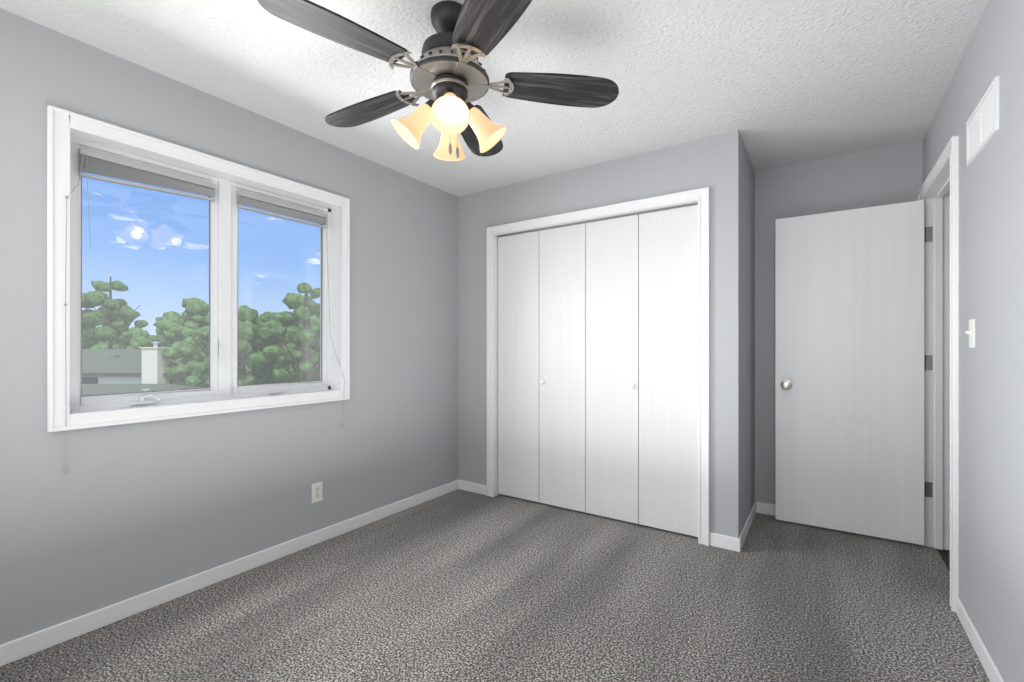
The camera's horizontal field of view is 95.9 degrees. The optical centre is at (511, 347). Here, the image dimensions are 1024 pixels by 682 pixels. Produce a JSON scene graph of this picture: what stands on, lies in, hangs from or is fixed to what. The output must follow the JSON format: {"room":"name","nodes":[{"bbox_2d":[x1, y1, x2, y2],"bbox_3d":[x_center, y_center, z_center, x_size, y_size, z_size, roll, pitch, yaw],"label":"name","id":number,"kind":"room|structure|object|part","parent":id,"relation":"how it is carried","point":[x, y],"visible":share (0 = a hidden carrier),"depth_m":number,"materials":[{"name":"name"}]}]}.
{"room":"empty bedroom","nodes":[
{"label":"empty bedroom","id":0,"kind":"room"},
{"bbox_2d":[0,8,457,644],"bbox_3d":[-1.202,-0.039,2.851,0.120,2.440,4.300,0,0,34],"label":"wall","id":1,"kind":"structure","parent":0,"point":[116,514],"depth_m":2.24,"materials":[{"name":"grey paint"}]},
{"bbox_2d":[47,105,349,473],"bbox_3d":[-1.479,-0.222,2.413,0.152,1.455,1.387,0,0,34],"label":"window","id":2,"kind":"structure","parent":1,"relation":"in","point":[69,135],"depth_m":2.25,"materials":[{"name":"white"}]},
{"bbox_3d":[-1.524,-0.308,2.443,0.034,1.157,1.262,0,0,34],"label":"frame","id":3,"kind":"part","parent":2,"relation":"part of","materials":[{"name":"white plastic"}]},
{"bbox_3d":[-1.526,-0.308,2.445,0.006,1.044,1.149,0,0,34],"label":"glass","id":4,"kind":"part","parent":2,"relation":"part of","materials":[{"name":"clear glass"}]},
{"bbox_2d":[82,280,319,393],"bbox_3d":[-1.554,-0.308,2.464,0.001,1.078,1.183,0,0,34],"label":"screen","id":5,"kind":"object","parent":2,"relation":"attached to","point":[192,344],"depth_m":2.32,"materials":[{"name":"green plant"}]},
{"bbox_2d":[78,148,326,396],"bbox_3d":[-1.505,-0.314,2.431,0.042,1.050,1.163,0,0,34],"label":"window blind","id":6,"kind":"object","parent":2,"relation":"attached to","point":[209,312],"depth_m":2.29,"materials":[{"name":"grey"}]},
{"bbox_3d":[-1.499,-0.780,2.426,0.026,0.117,1.163,0,0,34],"label":"window blind rails","id":7,"kind":"part","parent":6,"relation":"part of","materials":[{"name":"white plastic"}]},
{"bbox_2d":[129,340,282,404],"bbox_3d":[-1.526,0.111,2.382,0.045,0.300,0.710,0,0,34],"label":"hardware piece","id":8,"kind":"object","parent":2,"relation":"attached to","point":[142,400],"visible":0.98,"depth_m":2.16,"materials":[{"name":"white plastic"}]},
{"bbox_2d":[0,479,458,666],"bbox_3d":[-1.363,1.142,2.494,0.012,0.078,3.287,0,0,34],"label":"baseboard","id":9,"kind":"structure","parent":1,"relation":"attached to","point":[26,646],"depth_m":2.20,"materials":[{"name":"white wood"}]},
{"bbox_2d":[312,482,322,502],"bbox_3d":[-1.173,0.874,2.780,0.007,0.114,0.070,0,0,34],"label":"duplex electrical outlet","id":10,"kind":"object","parent":1,"relation":"attached to","point":[317,492],"visible":1,"depth_m":2.78,"materials":[{"name":"white plastic"}]},
{"bbox_2d":[0,0,988,196],"bbox_3d":[0.642,-1.319,1.606,4.570,0.120,4.300,0,0,34],"label":"ceiling","id":11,"kind":"structure","parent":0,"point":[778,83],"depth_m":2.08,"materials":[{"name":"white paint"}]},
{"bbox_2d":[257,0,618,160],"bbox_3d":[-0.277,-0.983,1.756,1.227,0.552,1.252,0,0,34],"label":"ceiling fan","id":12,"kind":"object","parent":11,"relation":"hanging from","point":[449,78],"visible":1,"depth_m":1.68,"materials":[{"name":"black"}]},
{"bbox_3d":[-0.550,-1.001,1.452,0.452,0.007,0.166,-2,10,-43],"label":"blade","id":13,"kind":"part","parent":12,"relation":"part of","materials":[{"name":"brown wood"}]},
{"bbox_3d":[-0.611,-1.001,1.955,0.452,0.007,0.166,-2,8,29],"label":"blade","id":14,"kind":"part","parent":12,"relation":"part of","materials":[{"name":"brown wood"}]},
{"bbox_3d":[-0.354,-0.845,1.728,0.135,0.137,0.135,36,-7,42],"label":"lamp shade","id":15,"kind":"part","parent":12,"relation":"part of","materials":[{"name":"beige glass"}]},
{"bbox_2d":[424,99,438,115],"bbox_3d":[-0.302,-0.904,1.736,0.050,0.036,0.050,36,-7,42],"label":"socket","id":16,"kind":"object","parent":12,"relation":"attached to","point":[427,106],"depth_m":1.71,"materials":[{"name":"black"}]},
{"bbox_3d":[-0.251,-0.845,1.865,0.135,0.137,0.135,33,47,28],"label":"lamp shade","id":17,"kind":"part","parent":12,"relation":"part of","materials":[{"name":"beige glass"}]},
{"bbox_3d":[-0.217,-0.845,1.626,0.135,0.137,0.135,-33,-47,28],"label":"lamp shade","id":18,"kind":"part","parent":12,"relation":"part of","materials":[{"name":"beige glass"}]},
{"bbox_3d":[-0.219,-0.855,1.634,0.057,0.100,0.057,-33,-47,28],"label":"bulb","id":19,"kind":"part","parent":12,"relation":"part of","materials":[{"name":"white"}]},
{"bbox_2d":[461,101,475,117],"bbox_3d":[-0.166,-0.904,1.755,0.050,0.036,0.050,-36,7,42],"label":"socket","id":20,"kind":"object","parent":12,"relation":"attached to","point":[472,109],"depth_m":1.73,"materials":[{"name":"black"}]},
{"label":"blade","id":21,"kind":"part","parent":12,"relation":"part of","materials":[{"name":"black wood"}]},
{"bbox_3d":[-0.115,-0.845,1.762,0.135,0.137,0.135,-36,7,42],"label":"lamp shade","id":22,"kind":"part","parent":12,"relation":"part of","materials":[{"name":"beige glass"}]},
{"bbox_3d":[-0.053,-1.001,1.354,0.166,0.007,0.452,10,-3,-25],"label":"blade","id":23,"kind":"part","parent":12,"relation":"part of","materials":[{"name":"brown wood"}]},
{"bbox_3d":[0.194,-1.001,1.796,0.452,0.007,0.166,1,-9,-7],"label":"blade","id":24,"kind":"part","parent":12,"relation":"part of","materials":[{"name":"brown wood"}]},
{"bbox_2d":[0,489,989,681],"bbox_3d":[0.074,1.241,1.989,3.200,0.120,4.300,0,0,34],"label":"floor","id":25,"kind":"structure","parent":0,"point":[458,585],"depth_m":2.06,"materials":[{"name":"grey carpet"}]},
{"bbox_2d":[458,130,740,537],"bbox_3d":[0.462,-0.039,3.311,2.122,2.440,0.110,0,0,34],"label":"wall","id":26,"kind":"structure","parent":0,"point":[713,163],"depth_m":2.95,"materials":[{"name":"grey paint"}]},
{"bbox_2d":[459,480,486,494],"bbox_3d":[-0.317,1.142,3.763,0.301,0.078,0.012,0,0,34],"label":"baseboard","id":27,"kind":"structure","parent":26,"relation":"attached to","point":[473,487],"depth_m":3.75,"materials":[{"name":"white wood"}]},
{"bbox_2d":[497,202,697,236],"bbox_3d":[0.526,-0.883,3.265,1.530,0.010,0.045,0,0,34],"label":"door track","id":28,"kind":"object","parent":26,"relation":"attached to","point":[660,209],"visible":0.5,"depth_m":3.15,"materials":[{"name":"silver metal"}]},
{"bbox_2d":[498,205,697,536],"bbox_3d":[0.516,0.144,3.251,1.518,2.042,0.061,0,0,34],"label":"closet door","id":29,"kind":"structure","parent":28,"relation":"hanging from","point":[597,367],"depth_m":3.17,"materials":[{"name":"white wood"}]},
{"bbox_3d":[0.052,0.144,3.584,0.376,2.042,0.028,0,0,34],"label":"panel","id":30,"kind":"part","parent":29,"relation":"part of","materials":[{"name":"white wood"}]},
{"bbox_3d":[0.224,0.256,3.431,0.033,0.033,0.033,0,0,34],"label":"knob","id":31,"kind":"part","parent":29,"relation":"part of","materials":[{"name":"white"}]},
{"bbox_3d":[0.368,0.144,3.371,0.376,2.042,0.028,0,0,34],"label":"panel","id":32,"kind":"part","parent":29,"relation":"part of","materials":[{"name":"white wood"}]},
{"bbox_3d":[0.683,0.144,3.158,0.376,2.042,0.028,0,0,34],"label":"panel","id":33,"kind":"part","parent":29,"relation":"part of","materials":[{"name":"white wood"}]},
{"bbox_3d":[0.792,0.256,3.047,0.033,0.033,0.033,0,0,34],"label":"knob","id":34,"kind":"part","parent":29,"relation":"part of","materials":[{"name":"white plastic"}]},
{"bbox_3d":[0.998,0.144,2.945,0.376,2.042,0.028,0,0,34],"label":"panel","id":35,"kind":"part","parent":29,"relation":"part of","materials":[{"name":"white wood"}]},
{"bbox_2d":[487,187,709,545],"bbox_3d":[0.521,0.114,3.257,1.657,2.134,0.136,0,0,34],"label":"trim","id":36,"kind":"structure","parent":26,"relation":"attached to","point":[701,196],"depth_m":2.92,"materials":[{"name":"white wood"}]},
{"bbox_2d":[709,532,739,551],"bbox_3d":[1.247,1.142,2.707,0.167,0.078,0.012,0,0,34],"label":"baseboard","id":37,"kind":"structure","parent":26,"relation":"attached to","point":[724,542],"depth_m":2.70,"materials":[{"name":"white wood"}]},
{"bbox_2d":[741,138,754,530],"bbox_3d":[1.512,-0.039,3.068,0.110,2.440,0.663,0,0,34],"label":"wall","id":38,"kind":"structure","parent":0,"point":[747,336],"depth_m":3.00,"materials":[{"name":"grey paint"}]},
{"bbox_2d":[739,501,756,550],"bbox_3d":[1.531,1.142,2.988,0.012,0.078,0.773,0,0,34],"label":"baseboard","id":39,"kind":"structure","parent":38,"relation":"attached to","point":[747,526],"depth_m":2.94,"materials":[{"name":"white wood"}]},
{"bbox_2d":[755,140,922,503],"bbox_3d":[1.861,-0.039,3.304,4.450,2.440,0.120,0,0,34],"label":"wall","id":40,"kind":"structure","parent":0,"point":[889,175],"depth_m":3.19,"materials":[{"name":"grey paint"}]},
{"bbox_2d":[757,502,774,515],"bbox_3d":[2.120,1.142,3.050,0.896,0.078,0.012,0,0,34],"label":"baseboard","id":41,"kind":"structure","parent":40,"relation":"attached to","point":[766,508],"depth_m":3.26,"materials":[{"name":"white wood"}]},
{"bbox_2d":[937,549,949,571],"bbox_3d":[2.393,1.244,1.340,1.370,0.114,2.780,0,0,34],"label":"floor","id":42,"kind":"structure","parent":0,"point":[944,555],"depth_m":2.62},
{"bbox_2d":[923,0,1023,681],"bbox_3d":[1.375,-0.039,1.038,0.120,2.440,4.180,0,0,34],"label":"wall","id":43,"kind":"structure","parent":0,"point":[991,395],"depth_m":1.64,"materials":[{"name":"grey paint"}]},
{"bbox_2d":[775,200,932,544],"bbox_3d":[2.128,0.149,2.919,0.806,2.032,0.139,0,0,33],"label":"entry door","id":44,"kind":"structure","parent":43,"relation":"in","point":[853,362],"depth_m":2.90,"materials":[{"name":"white wood"}]},
{"bbox_3d":[1.832,0.251,3.112,0.098,0.066,0.139,0,0,33],"label":"knob","id":45,"kind":"part","parent":44,"relation":"part of","materials":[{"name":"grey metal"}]},
{"bbox_2d":[918,135,958,611],"bbox_3d":[2.290,0.118,2.393,0.168,2.126,0.911,0,0,34],"label":"door frame","id":46,"kind":"structure","parent":43,"relation":"attached to","point":[938,192],"depth_m":2.69,"materials":[{"name":"white wood"}]},
{"bbox_2d":[965,319,974,347],"bbox_3d":[1.848,-0.056,1.866,0.022,0.114,0.070,0,0,34],"label":"light switch","id":47,"kind":"object","parent":43,"relation":"attached to","point":[971,332],"visible":1,"depth_m":1.86,"materials":[{"name":"white plastic"}]},
{"bbox_2d":[956,596,1004,681],"bbox_3d":[1.099,1.142,0.747,0.012,0.078,3.148,0,0,34],"label":"baseboard","id":48,"kind":"structure","parent":43,"relation":"attached to","point":[991,669],"depth_m":1.75,"materials":[{"name":"white wood"}]},
{"bbox_2d":[966,76,998,166],"bbox_3d":[1.774,-0.839,1.745,0.009,0.183,0.391,0,0,34],"label":"air vent","id":49,"kind":"object","parent":43,"relation":"in","point":[982,125],"visible":1,"depth_m":1.72,"materials":[{"name":"white metal"}]},
{"label":"outside","id":50,"kind":"structure","parent":0,"visible":0},
{"bbox_2d":[82,277,319,395],"bbox_3d":[-50.000,-0.687,82.000,220.000,13.935,156.000,0,0,0],"label":"trees","id":51,"kind":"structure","parent":50,"point":[187,355],"depth_m":28.10,"materials":[{"name":"green plant"}]}
]}

